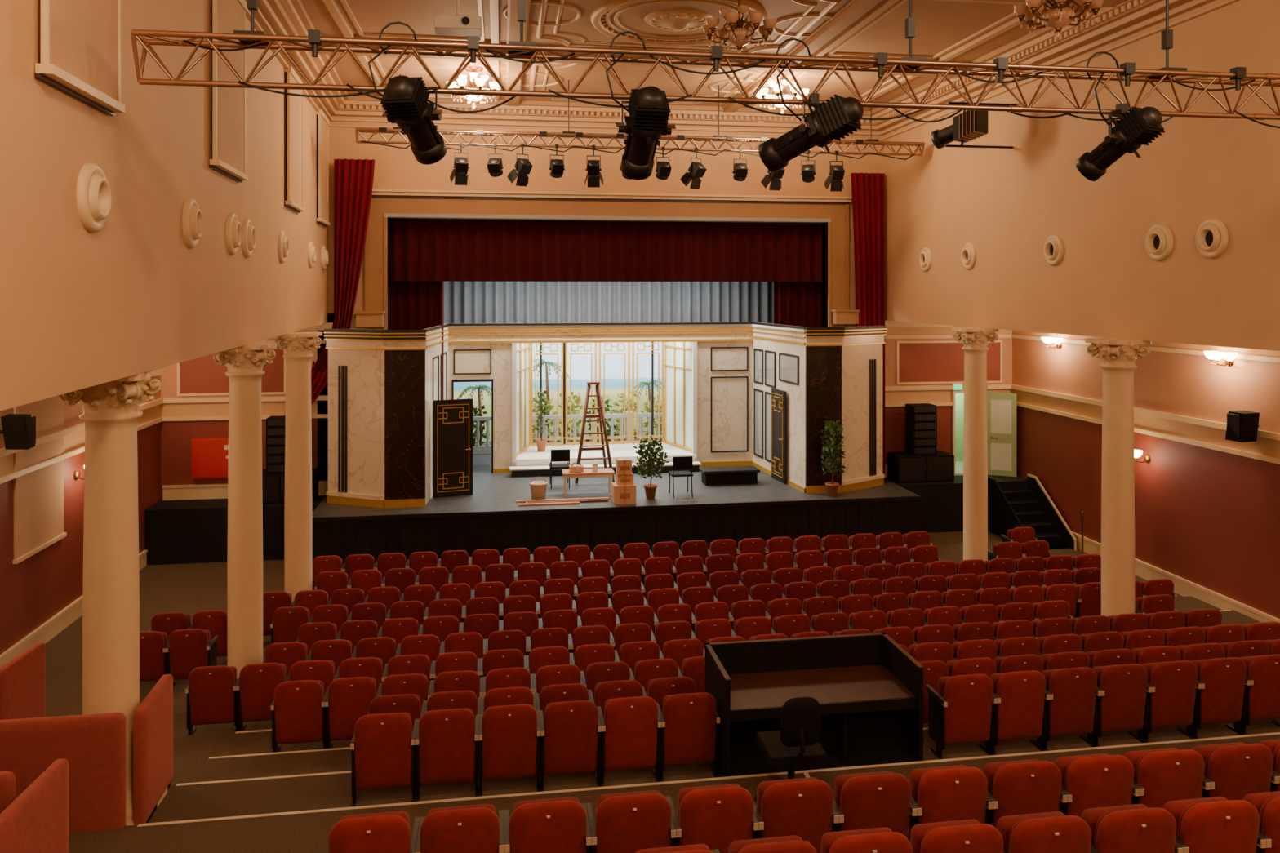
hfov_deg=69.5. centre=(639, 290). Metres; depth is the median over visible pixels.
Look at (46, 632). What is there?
molding
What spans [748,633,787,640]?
seat
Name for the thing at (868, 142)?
lighting truss
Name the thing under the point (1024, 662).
seat
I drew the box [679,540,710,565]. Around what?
seat
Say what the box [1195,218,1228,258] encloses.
air nozzle
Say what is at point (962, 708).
seat
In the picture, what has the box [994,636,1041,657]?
seat
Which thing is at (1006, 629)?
seat
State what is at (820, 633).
seat
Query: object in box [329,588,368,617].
seat
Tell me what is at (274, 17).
trim
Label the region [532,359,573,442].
palm tree
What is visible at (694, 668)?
seat
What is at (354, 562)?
seat
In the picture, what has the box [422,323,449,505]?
wall
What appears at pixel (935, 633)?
seat
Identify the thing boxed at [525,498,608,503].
plank
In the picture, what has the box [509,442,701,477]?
step platform
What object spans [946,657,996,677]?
seat
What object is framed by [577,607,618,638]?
seat
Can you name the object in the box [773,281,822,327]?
curtain
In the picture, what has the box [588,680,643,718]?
seat
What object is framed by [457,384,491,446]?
palm tree
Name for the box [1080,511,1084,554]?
stanchion
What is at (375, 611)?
seat
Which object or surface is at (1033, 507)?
stairs
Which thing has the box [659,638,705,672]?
seat
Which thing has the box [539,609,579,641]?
seat
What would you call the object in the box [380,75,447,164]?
spotlight
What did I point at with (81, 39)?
wall panel
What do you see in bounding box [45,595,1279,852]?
floor
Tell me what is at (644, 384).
palm tree
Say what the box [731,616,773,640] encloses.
seat
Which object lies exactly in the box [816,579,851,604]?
seat
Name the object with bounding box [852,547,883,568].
seat
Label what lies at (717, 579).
seat
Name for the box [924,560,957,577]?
seat
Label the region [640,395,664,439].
shrub
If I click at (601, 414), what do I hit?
step ladder
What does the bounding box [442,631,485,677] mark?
seat
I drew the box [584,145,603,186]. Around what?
light
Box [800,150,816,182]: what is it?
light
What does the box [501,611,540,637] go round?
seat
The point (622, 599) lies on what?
seat
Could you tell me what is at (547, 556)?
seat
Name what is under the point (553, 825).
seat
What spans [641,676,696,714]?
seat
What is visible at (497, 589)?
seat
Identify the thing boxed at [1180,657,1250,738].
seat
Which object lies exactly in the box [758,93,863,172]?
spotlight
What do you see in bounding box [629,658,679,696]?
seat
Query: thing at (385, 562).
seat
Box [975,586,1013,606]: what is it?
seat
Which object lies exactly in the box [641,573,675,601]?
seat
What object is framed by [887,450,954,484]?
subwoofer
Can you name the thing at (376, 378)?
wall
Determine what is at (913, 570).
seat
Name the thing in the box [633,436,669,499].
potted plant
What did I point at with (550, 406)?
shrub
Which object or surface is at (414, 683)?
seat
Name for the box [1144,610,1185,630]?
seat
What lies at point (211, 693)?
seat
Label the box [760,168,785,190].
light
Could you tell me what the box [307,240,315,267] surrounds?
air nozzle
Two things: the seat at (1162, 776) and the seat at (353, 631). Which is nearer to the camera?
the seat at (1162, 776)
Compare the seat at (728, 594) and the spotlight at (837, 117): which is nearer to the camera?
the spotlight at (837, 117)
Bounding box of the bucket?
[529,476,547,499]
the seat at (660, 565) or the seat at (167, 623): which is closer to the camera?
the seat at (167, 623)
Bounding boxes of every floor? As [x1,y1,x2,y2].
[44,530,1182,658]
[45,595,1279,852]
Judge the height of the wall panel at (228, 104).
2.225 m
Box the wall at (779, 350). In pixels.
[751,321,807,493]
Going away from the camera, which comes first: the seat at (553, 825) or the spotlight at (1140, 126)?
the seat at (553, 825)
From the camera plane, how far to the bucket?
19.37 m
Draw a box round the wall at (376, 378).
[323,328,426,508]
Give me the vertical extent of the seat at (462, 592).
0.830 m
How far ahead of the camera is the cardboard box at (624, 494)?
18.97 m
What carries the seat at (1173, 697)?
on the floor at (228, 791)
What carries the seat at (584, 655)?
on the floor at (228, 791)
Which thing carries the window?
on the step platform at (531, 462)
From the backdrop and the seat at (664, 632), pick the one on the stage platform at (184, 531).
the backdrop
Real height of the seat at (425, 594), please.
0.830 m
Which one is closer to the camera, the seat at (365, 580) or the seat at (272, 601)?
the seat at (272, 601)
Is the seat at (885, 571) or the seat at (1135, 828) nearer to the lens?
the seat at (1135, 828)
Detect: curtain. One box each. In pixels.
[389,218,822,281]
[389,280,443,399]
[443,281,773,324]
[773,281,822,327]
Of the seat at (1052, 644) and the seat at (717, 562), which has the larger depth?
the seat at (717, 562)
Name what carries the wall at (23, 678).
on the floor at (228, 791)
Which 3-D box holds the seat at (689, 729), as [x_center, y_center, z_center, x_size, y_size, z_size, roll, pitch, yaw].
[0.442,4.135,8.660,0.548,0.830,0.424,0,0,-9]
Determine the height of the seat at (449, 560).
0.830 m
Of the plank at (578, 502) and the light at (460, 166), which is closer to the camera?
the light at (460, 166)
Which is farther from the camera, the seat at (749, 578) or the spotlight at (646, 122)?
the seat at (749, 578)
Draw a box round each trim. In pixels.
[162,322,333,500]
[245,0,1239,141]
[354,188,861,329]
[884,320,1011,477]
[1011,334,1279,622]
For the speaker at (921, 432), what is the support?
on the subwoofer at (903, 467)
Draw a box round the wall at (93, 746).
[0,712,125,833]
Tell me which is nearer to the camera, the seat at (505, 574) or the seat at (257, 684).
the seat at (257, 684)
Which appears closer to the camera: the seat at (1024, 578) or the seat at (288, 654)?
the seat at (288, 654)
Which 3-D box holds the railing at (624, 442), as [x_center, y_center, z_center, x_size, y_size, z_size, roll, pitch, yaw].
[-1.075,3.930,24.017,3.435,0.240,0.020,0,0,-9]
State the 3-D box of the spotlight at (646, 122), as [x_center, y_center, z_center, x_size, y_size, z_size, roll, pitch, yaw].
[0.031,-1.179,6.935,0.462,0.661,0.666,0,0,-9]
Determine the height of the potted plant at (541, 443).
1.625 m
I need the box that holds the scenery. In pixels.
[448,321,753,473]
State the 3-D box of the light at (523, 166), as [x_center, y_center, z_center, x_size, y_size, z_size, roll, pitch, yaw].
[-2.317,-2.430,17.917,0.366,0.819,0.513,0,0,-38]
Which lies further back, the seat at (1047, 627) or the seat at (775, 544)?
the seat at (775, 544)
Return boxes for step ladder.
[574,381,614,484]
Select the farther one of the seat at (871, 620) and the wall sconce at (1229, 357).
the wall sconce at (1229, 357)
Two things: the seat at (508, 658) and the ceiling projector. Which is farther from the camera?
the ceiling projector
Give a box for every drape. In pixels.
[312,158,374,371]
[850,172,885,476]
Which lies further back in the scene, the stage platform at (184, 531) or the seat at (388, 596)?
the stage platform at (184, 531)
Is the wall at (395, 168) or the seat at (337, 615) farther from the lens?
the wall at (395, 168)
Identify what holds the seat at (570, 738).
on the floor at (228, 791)
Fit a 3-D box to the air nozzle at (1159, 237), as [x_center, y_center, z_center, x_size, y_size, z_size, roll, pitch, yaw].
[7.015,-0.650,12.523,0.100,0.500,0.500,0,0,-9]
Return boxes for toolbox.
[568,462,583,471]
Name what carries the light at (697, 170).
hanging from the lighting truss at (868, 142)
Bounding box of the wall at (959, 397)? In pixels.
[955,393,964,472]
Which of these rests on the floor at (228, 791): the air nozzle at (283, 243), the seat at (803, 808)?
the seat at (803, 808)
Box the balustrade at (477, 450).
[472,411,664,454]
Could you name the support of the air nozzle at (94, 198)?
attached to the wall at (80, 308)
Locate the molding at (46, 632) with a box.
[0,398,163,667]
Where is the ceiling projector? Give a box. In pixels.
[433,0,482,36]
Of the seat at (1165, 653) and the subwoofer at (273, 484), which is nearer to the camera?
the seat at (1165, 653)
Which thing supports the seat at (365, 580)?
on the floor at (191, 588)
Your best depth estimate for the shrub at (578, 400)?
25.76 m
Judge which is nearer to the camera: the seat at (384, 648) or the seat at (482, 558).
the seat at (384, 648)
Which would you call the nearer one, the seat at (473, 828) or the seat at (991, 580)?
the seat at (473, 828)
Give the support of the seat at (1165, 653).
on the floor at (228, 791)
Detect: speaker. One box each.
[0,413,35,449]
[266,415,285,473]
[905,403,937,455]
[1225,410,1259,442]
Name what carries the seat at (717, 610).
on the floor at (228, 791)
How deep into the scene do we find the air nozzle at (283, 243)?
14.16 m
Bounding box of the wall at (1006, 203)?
[881,0,1279,351]
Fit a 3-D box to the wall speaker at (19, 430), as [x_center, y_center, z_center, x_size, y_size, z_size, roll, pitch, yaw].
[-8.823,2.000,13.032,0.488,0.460,0.358,0,0,-9]
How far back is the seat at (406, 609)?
13.61 m
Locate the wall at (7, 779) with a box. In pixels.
[0,771,15,813]
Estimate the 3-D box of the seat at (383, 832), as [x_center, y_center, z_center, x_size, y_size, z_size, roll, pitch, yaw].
[-1.696,3.675,5.861,0.548,0.830,0.424,0,0,-9]
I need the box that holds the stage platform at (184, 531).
[144,437,1027,566]
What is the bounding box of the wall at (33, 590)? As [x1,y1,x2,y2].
[0,375,160,654]
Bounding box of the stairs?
[987,473,1076,550]
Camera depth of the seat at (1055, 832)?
5.32 m
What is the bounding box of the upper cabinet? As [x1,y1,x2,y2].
[191,436,228,479]
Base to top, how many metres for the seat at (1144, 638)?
0.830 m
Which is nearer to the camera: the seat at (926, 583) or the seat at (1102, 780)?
the seat at (1102, 780)
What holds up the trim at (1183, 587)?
attached to the wall at (1208, 518)
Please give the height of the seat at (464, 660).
0.830 m
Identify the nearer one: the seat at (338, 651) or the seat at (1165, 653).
the seat at (1165, 653)
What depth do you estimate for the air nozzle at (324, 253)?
18.91 m
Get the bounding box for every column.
[57,368,167,826]
[213,342,276,679]
[274,332,322,602]
[951,327,999,561]
[1084,337,1151,617]
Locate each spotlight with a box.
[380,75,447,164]
[614,85,675,179]
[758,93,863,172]
[930,102,1016,149]
[1075,102,1164,181]
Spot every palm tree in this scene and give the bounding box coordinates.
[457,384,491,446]
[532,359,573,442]
[587,394,617,420]
[630,380,664,412]
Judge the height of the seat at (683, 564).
0.830 m
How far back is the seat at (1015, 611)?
13.01 m
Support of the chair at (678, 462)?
on the stage platform at (184, 531)
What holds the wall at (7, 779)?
on the floor at (228, 791)
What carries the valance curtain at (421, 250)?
hanging from the wall at (395, 168)
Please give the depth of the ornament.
14.79 m
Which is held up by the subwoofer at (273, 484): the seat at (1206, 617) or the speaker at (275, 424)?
the speaker at (275, 424)
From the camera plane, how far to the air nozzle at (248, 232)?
11.71 m
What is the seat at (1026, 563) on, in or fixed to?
on the floor at (191, 588)
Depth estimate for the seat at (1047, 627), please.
12.06 m
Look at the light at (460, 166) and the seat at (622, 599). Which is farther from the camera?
the light at (460, 166)
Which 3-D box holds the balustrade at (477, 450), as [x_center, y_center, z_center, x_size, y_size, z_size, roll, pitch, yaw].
[-1.882,3.875,25.150,6.760,1.050,0.180,0,0,-9]
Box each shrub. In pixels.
[472,404,487,446]
[532,395,557,443]
[555,391,583,442]
[585,399,616,441]
[609,393,644,440]
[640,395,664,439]
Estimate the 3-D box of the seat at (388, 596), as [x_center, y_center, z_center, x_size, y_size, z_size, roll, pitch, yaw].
[-4.052,5.085,14.668,0.548,0.830,0.424,0,0,-9]
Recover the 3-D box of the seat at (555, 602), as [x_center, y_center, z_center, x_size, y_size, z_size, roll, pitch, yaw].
[-1.290,5.015,14.123,0.548,0.830,0.424,0,0,-9]
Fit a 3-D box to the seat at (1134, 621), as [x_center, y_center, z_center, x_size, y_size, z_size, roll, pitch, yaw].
[6.501,4.715,12.413,0.548,0.830,0.424,0,0,-9]
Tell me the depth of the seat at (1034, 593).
14.06 m
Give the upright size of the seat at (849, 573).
0.830 m
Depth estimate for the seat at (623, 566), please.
16.02 m
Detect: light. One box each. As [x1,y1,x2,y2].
[449,142,470,185]
[487,142,503,177]
[507,142,532,186]
[548,143,564,177]
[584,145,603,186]
[622,173,631,179]
[655,146,671,179]
[680,146,706,189]
[732,148,747,181]
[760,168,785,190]
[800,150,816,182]
[823,151,844,191]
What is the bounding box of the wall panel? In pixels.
[12,395,66,564]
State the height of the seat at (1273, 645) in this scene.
0.830 m
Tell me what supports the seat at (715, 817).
on the floor at (228, 791)
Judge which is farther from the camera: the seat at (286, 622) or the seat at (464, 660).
the seat at (286, 622)
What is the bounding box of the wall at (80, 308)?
[0,0,327,410]
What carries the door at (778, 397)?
attached to the scenery
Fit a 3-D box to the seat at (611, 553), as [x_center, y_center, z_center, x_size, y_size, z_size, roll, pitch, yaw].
[-0.627,5.085,17.105,0.548,0.830,0.424,0,0,-9]
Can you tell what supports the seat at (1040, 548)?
on the floor at (191, 588)
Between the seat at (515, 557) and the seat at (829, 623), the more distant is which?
the seat at (515, 557)
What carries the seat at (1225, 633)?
on the floor at (228, 791)
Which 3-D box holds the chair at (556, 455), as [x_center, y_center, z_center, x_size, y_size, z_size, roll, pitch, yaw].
[-1.800,3.970,20.703,0.460,0.861,0.520,0,0,-9]
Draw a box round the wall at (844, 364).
[805,325,887,493]
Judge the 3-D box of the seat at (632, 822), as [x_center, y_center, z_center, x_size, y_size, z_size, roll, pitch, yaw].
[-0.064,3.675,6.106,0.548,0.830,0.424,0,0,-9]
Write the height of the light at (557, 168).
0.659 m
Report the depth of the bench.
20.86 m
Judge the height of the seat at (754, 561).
0.830 m
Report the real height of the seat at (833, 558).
0.830 m
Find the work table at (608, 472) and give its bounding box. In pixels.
[561,467,614,497]
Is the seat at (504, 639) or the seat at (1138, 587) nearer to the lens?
the seat at (504, 639)
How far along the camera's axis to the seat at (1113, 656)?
10.11 m
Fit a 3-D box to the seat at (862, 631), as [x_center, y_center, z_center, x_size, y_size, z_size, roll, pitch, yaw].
[2.693,4.715,11.841,0.548,0.830,0.424,0,0,-9]
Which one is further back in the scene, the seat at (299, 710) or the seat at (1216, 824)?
the seat at (299, 710)
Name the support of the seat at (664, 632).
on the floor at (228, 791)
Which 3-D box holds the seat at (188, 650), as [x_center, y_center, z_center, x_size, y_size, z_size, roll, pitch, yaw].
[-6.044,4.935,12.447,0.548,0.830,0.424,0,0,-9]
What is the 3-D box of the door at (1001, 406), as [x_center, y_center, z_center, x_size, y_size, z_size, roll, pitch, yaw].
[8.173,3.400,21.947,1.483,2.000,0.276,0,0,6]
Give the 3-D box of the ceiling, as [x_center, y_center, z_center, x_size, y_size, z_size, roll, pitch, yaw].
[1.213,-4.200,8.576,13.350,0.200,25.200,0,0,-9]
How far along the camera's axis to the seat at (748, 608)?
13.40 m
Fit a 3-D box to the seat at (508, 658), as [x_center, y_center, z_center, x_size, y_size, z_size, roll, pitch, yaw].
[-1.657,4.715,11.186,0.548,0.830,0.424,0,0,-9]
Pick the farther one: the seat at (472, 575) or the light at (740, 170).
the light at (740, 170)
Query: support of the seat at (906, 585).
on the floor at (228, 791)
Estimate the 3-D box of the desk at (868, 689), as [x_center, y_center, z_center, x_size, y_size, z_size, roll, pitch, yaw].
[1.648,4.060,8.909,1.896,1.080,0.876,0,0,-9]
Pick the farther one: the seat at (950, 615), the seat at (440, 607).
the seat at (440, 607)
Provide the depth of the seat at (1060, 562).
16.20 m
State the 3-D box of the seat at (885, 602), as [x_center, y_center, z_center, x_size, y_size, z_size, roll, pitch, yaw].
[3.746,4.935,13.920,0.548,0.830,0.424,0,0,-9]
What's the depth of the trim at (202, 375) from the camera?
19.44 m
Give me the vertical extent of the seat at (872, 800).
0.830 m
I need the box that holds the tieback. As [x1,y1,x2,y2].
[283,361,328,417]
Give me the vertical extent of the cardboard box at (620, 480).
0.222 m
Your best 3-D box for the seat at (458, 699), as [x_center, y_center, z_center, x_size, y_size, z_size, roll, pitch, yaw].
[-1.869,4.365,9.233,0.548,0.830,0.424,0,0,-9]
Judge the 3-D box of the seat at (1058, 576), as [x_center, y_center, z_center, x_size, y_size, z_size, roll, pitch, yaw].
[6.868,5.015,15.351,0.548,0.830,0.424,0,0,-9]
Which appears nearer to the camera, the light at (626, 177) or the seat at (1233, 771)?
the seat at (1233, 771)
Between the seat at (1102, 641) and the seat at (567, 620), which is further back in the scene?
the seat at (567, 620)
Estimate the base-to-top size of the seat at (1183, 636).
0.830 m
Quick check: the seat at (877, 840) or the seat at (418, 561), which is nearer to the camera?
the seat at (877, 840)
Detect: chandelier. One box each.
[446,66,500,108]
[702,0,777,53]
[755,73,808,113]
[1013,0,1103,39]
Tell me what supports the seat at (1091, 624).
on the floor at (228, 791)
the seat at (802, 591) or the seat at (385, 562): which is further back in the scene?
the seat at (385, 562)
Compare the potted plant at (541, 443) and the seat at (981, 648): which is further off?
the potted plant at (541, 443)
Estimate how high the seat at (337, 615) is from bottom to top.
0.830 m
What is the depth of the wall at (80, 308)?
7.70 m
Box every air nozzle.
[76,163,111,232]
[182,198,203,248]
[225,213,241,254]
[241,218,256,257]
[277,231,288,262]
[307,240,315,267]
[320,245,328,270]
[919,247,932,271]
[960,243,976,269]
[1043,234,1064,265]
[1145,223,1173,260]
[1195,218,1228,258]
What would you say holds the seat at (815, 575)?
on the floor at (191, 588)
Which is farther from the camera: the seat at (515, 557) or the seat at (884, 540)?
the seat at (884, 540)
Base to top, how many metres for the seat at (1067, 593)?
0.830 m
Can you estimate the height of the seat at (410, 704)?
0.830 m
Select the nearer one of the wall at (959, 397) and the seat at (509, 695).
the seat at (509, 695)
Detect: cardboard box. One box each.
[611,482,635,504]
[615,457,631,475]
[615,472,633,485]
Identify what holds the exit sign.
attached to the wall at (395, 168)
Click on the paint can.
(594, 464)
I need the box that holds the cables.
[183,21,1279,128]
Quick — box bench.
[698,465,759,485]
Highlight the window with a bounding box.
[530,342,663,445]
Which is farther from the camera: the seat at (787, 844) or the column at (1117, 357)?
the column at (1117, 357)
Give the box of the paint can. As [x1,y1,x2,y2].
[591,462,597,471]
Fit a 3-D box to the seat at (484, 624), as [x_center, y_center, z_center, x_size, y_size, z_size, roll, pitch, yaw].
[-2.237,4.935,13.020,0.548,0.830,0.424,0,0,-9]
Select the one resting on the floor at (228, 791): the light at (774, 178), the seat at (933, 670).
the seat at (933, 670)
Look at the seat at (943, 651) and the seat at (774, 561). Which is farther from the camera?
the seat at (774, 561)
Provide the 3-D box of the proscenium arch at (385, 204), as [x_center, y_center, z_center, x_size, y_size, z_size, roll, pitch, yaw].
[-0.537,1.115,20.711,11.260,6.570,0.680,0,0,-9]
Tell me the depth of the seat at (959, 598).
13.90 m
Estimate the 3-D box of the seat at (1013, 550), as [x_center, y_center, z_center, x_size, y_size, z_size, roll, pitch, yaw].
[6.832,5.085,17.267,0.548,0.830,0.424,0,0,-9]
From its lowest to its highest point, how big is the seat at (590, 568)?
0.830 m
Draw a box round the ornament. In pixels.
[317,0,1128,112]
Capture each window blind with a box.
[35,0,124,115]
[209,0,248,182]
[284,65,304,213]
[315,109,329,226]
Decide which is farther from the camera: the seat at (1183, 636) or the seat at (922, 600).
the seat at (922, 600)
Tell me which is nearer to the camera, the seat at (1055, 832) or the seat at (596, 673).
the seat at (1055, 832)
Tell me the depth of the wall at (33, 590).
14.88 m
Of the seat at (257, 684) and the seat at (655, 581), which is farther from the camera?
the seat at (655, 581)
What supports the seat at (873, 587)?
on the floor at (228, 791)
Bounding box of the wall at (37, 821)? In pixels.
[0,759,68,852]
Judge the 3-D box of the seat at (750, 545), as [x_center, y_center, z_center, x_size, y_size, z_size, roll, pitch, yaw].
[2.093,5.085,17.514,0.548,0.830,0.424,0,0,-9]
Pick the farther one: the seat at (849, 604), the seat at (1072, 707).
the seat at (849, 604)
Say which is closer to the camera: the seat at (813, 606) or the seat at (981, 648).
the seat at (981, 648)
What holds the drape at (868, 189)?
attached to the wall at (1006, 203)
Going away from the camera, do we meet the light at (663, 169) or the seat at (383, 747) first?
the seat at (383, 747)
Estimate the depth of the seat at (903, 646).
10.75 m
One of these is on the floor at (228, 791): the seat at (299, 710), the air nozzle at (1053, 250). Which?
the seat at (299, 710)
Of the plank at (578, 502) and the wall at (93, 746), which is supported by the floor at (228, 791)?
the wall at (93, 746)
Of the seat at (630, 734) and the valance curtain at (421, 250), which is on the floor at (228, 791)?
the seat at (630, 734)
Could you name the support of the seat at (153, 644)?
on the floor at (228, 791)
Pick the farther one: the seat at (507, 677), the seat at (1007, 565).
the seat at (1007, 565)
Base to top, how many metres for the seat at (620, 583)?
0.830 m
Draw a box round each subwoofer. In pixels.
[262,467,318,504]
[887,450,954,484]
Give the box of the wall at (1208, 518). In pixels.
[1012,330,1279,618]
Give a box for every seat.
[139,631,168,681]
[148,612,192,643]
[165,628,217,687]
[185,665,239,735]
[189,610,226,657]
[235,662,289,731]
[262,591,294,635]
[262,641,311,676]
[270,606,312,644]
[270,680,328,752]
[287,659,339,695]
[293,590,331,618]
[295,622,340,654]
[308,639,355,675]
[310,604,351,634]
[312,555,345,590]
[314,571,351,601]
[324,676,382,748]
[325,810,420,852]
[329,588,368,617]
[336,657,387,693]
[337,619,382,653]
[342,554,377,582]
[349,569,385,600]
[349,602,390,632]
[350,712,418,807]
[353,636,400,671]
[365,586,404,615]
[368,693,426,731]
[375,552,408,580]
[379,617,422,651]
[379,673,433,710]
[382,568,418,598]
[384,654,435,688]
[387,600,427,630]
[398,634,444,669]
[401,584,439,611]
[407,551,439,578]
[414,708,479,801]
[414,804,504,852]
[417,566,451,594]
[420,615,462,646]
[424,690,481,719]
[426,599,464,628]
[431,670,483,701]
[432,651,480,679]
[437,582,473,607]
[439,550,471,574]
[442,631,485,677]
[450,564,484,590]
[461,613,501,639]
[463,596,501,620]
[470,548,501,572]
[472,581,507,604]
[478,704,540,796]
[480,648,526,676]
[480,686,536,714]
[482,667,533,696]
[483,564,515,590]
[485,630,528,655]
[501,547,532,570]
[501,595,537,620]
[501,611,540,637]
[504,796,591,852]
[507,579,542,602]
[515,562,548,587]
[525,646,572,680]
[527,627,570,657]
[531,546,562,572]
[532,664,582,698]
[535,683,590,717]
[537,593,574,622]
[538,700,601,791]
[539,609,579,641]
[541,578,576,601]
[546,560,580,590]
[560,545,592,571]
[568,625,612,660]
[569,644,617,680]
[573,591,610,622]
[574,577,609,604]
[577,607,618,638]
[578,559,612,588]
[580,661,631,700]
[586,790,675,852]
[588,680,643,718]
[591,543,622,568]
[597,696,661,786]
[608,575,643,604]
[608,590,646,621]
[609,622,653,658]
[610,558,643,582]
[614,640,661,676]
[616,605,656,635]
[620,542,651,568]
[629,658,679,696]
[635,844,713,852]
[641,556,674,586]
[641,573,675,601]
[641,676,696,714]
[644,588,681,617]
[649,541,680,567]
[650,621,693,653]
[653,604,693,631]
[656,692,719,782]
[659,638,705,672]
[666,783,758,852]
[672,555,705,584]
[674,572,708,599]
[677,656,705,693]
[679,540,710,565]
[679,586,715,616]
[691,618,733,650]
[692,601,731,633]
[703,554,735,582]
[703,635,745,655]
[706,570,740,597]
[707,538,738,564]
[712,835,817,852]
[714,584,750,613]
[728,600,768,631]
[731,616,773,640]
[733,552,765,580]
[736,537,767,562]
[738,568,772,595]
[747,777,839,852]
[748,582,784,611]
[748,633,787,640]
[764,537,795,560]
[764,551,795,579]
[765,598,804,627]
[771,567,804,594]
[771,614,813,638]
[782,581,817,608]
[791,631,830,638]
[793,535,822,555]
[793,550,825,577]
[801,595,839,622]
[802,566,835,586]
[804,826,912,852]
[809,612,851,635]
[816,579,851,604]
[821,534,850,559]
[822,549,854,571]
[831,628,871,635]
[833,771,917,842]
[834,564,866,586]
[837,594,875,617]
[848,533,878,552]
[848,577,884,598]
[848,610,889,633]
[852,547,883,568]
[864,563,897,582]
[872,592,910,614]
[872,626,915,648]
[875,532,905,551]
[880,546,911,567]
[881,576,916,596]
[886,608,927,630]
[895,561,927,580]
[898,644,909,653]
[902,531,932,549]
[907,591,945,611]
[908,641,953,664]
[909,545,940,564]
[909,764,993,826]
[910,819,1003,852]
[912,624,955,645]
[914,575,949,594]
[918,660,948,723]
[923,606,964,627]
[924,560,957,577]
[925,674,997,759]
[942,589,979,608]
[946,573,981,591]
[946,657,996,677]
[951,639,997,660]
[952,622,996,641]
[955,559,987,576]
[960,604,1000,624]
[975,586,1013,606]
[977,572,1013,589]
[982,670,1049,755]
[982,759,1067,828]
[984,557,1017,574]
[987,541,1024,560]
[991,619,1036,639]
[993,654,1044,673]
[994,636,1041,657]
[995,602,1036,622]
[996,811,1093,852]
[1000,526,1036,543]
[1008,570,1044,587]
[1008,585,1045,604]
[1013,556,1046,572]
[1021,540,1051,558]
[1031,600,1072,619]
[1031,617,1072,638]
[1032,666,1101,751]
[1036,634,1082,654]
[1040,568,1074,586]
[1040,651,1090,671]
[1042,583,1079,617]
[1043,555,1075,571]
[1054,753,1139,817]
[1069,615,1110,635]
[1070,567,1101,585]
[1071,553,1101,569]
[1075,582,1101,617]
[1079,631,1124,653]
[1081,804,1183,852]
[1083,663,1151,746]
[1085,648,1136,669]
[1106,613,1147,632]
[1119,629,1164,649]
[1124,747,1210,808]
[1130,645,1181,665]
[1132,660,1201,742]
[1134,580,1144,600]
[1134,594,1176,614]
[1139,578,1176,598]
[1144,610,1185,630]
[1160,626,1205,646]
[1163,796,1266,852]
[1175,643,1225,661]
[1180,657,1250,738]
[1182,608,1222,627]
[1192,742,1279,800]
[1200,624,1244,643]
[1218,640,1268,657]
[1227,653,1279,734]
[1240,622,1279,640]
[1243,791,1279,852]
[1259,739,1279,791]
[1262,639,1279,654]
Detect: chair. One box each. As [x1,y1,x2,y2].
[549,448,569,488]
[668,456,693,497]
[755,697,826,801]
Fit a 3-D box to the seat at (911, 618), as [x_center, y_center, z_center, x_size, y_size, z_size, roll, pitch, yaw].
[3.689,4.835,12.951,0.548,0.830,0.424,0,0,-9]
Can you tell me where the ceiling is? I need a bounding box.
[301,0,1079,111]
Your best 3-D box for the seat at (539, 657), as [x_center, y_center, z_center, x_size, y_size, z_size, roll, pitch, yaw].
[-1.114,4.715,11.268,0.548,0.830,0.424,0,0,-9]
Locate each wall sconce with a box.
[73,465,84,480]
[1041,337,1062,348]
[1133,449,1151,463]
[1203,351,1237,366]
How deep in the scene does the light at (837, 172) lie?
18.78 m
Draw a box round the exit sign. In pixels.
[951,383,962,390]
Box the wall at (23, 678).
[0,642,45,719]
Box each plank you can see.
[515,497,609,502]
[518,501,579,506]
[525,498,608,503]
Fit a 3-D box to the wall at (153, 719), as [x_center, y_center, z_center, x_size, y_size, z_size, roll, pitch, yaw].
[-4.268,4.035,8.105,0.106,1.030,0.801,0,0,-11]
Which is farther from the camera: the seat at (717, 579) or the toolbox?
the toolbox
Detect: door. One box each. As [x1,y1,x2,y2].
[432,398,472,497]
[771,387,786,484]
[951,391,1016,476]
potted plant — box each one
[533,387,550,452]
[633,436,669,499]
[819,420,846,497]
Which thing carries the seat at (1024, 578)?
on the floor at (228, 791)
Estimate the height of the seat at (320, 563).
0.830 m
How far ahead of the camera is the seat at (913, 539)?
17.82 m
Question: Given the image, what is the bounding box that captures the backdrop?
[453,342,664,441]
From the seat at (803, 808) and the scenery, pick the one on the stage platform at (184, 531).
the scenery
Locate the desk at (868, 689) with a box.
[704,632,924,777]
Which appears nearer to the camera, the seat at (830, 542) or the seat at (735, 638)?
the seat at (735, 638)
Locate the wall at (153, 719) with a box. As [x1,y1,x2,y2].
[133,674,173,825]
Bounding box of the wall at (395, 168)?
[160,115,1012,500]
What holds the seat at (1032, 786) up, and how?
on the floor at (228, 791)
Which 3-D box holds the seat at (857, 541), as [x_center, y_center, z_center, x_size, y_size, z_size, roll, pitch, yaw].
[4.268,5.085,17.841,0.548,0.830,0.424,0,0,-9]
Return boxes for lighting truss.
[130,0,1279,119]
[355,74,924,159]
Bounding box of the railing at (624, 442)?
[532,435,663,447]
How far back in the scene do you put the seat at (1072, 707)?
9.07 m
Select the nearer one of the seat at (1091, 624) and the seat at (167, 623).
the seat at (1091, 624)
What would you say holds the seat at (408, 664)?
on the floor at (228, 791)
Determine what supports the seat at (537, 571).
on the floor at (191, 588)
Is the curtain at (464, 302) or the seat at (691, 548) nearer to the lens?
the seat at (691, 548)
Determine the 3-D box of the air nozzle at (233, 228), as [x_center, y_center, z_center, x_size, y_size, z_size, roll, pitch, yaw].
[-4.831,-0.670,11.007,0.100,0.500,0.500,0,0,-12]
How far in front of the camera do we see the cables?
6.93 m

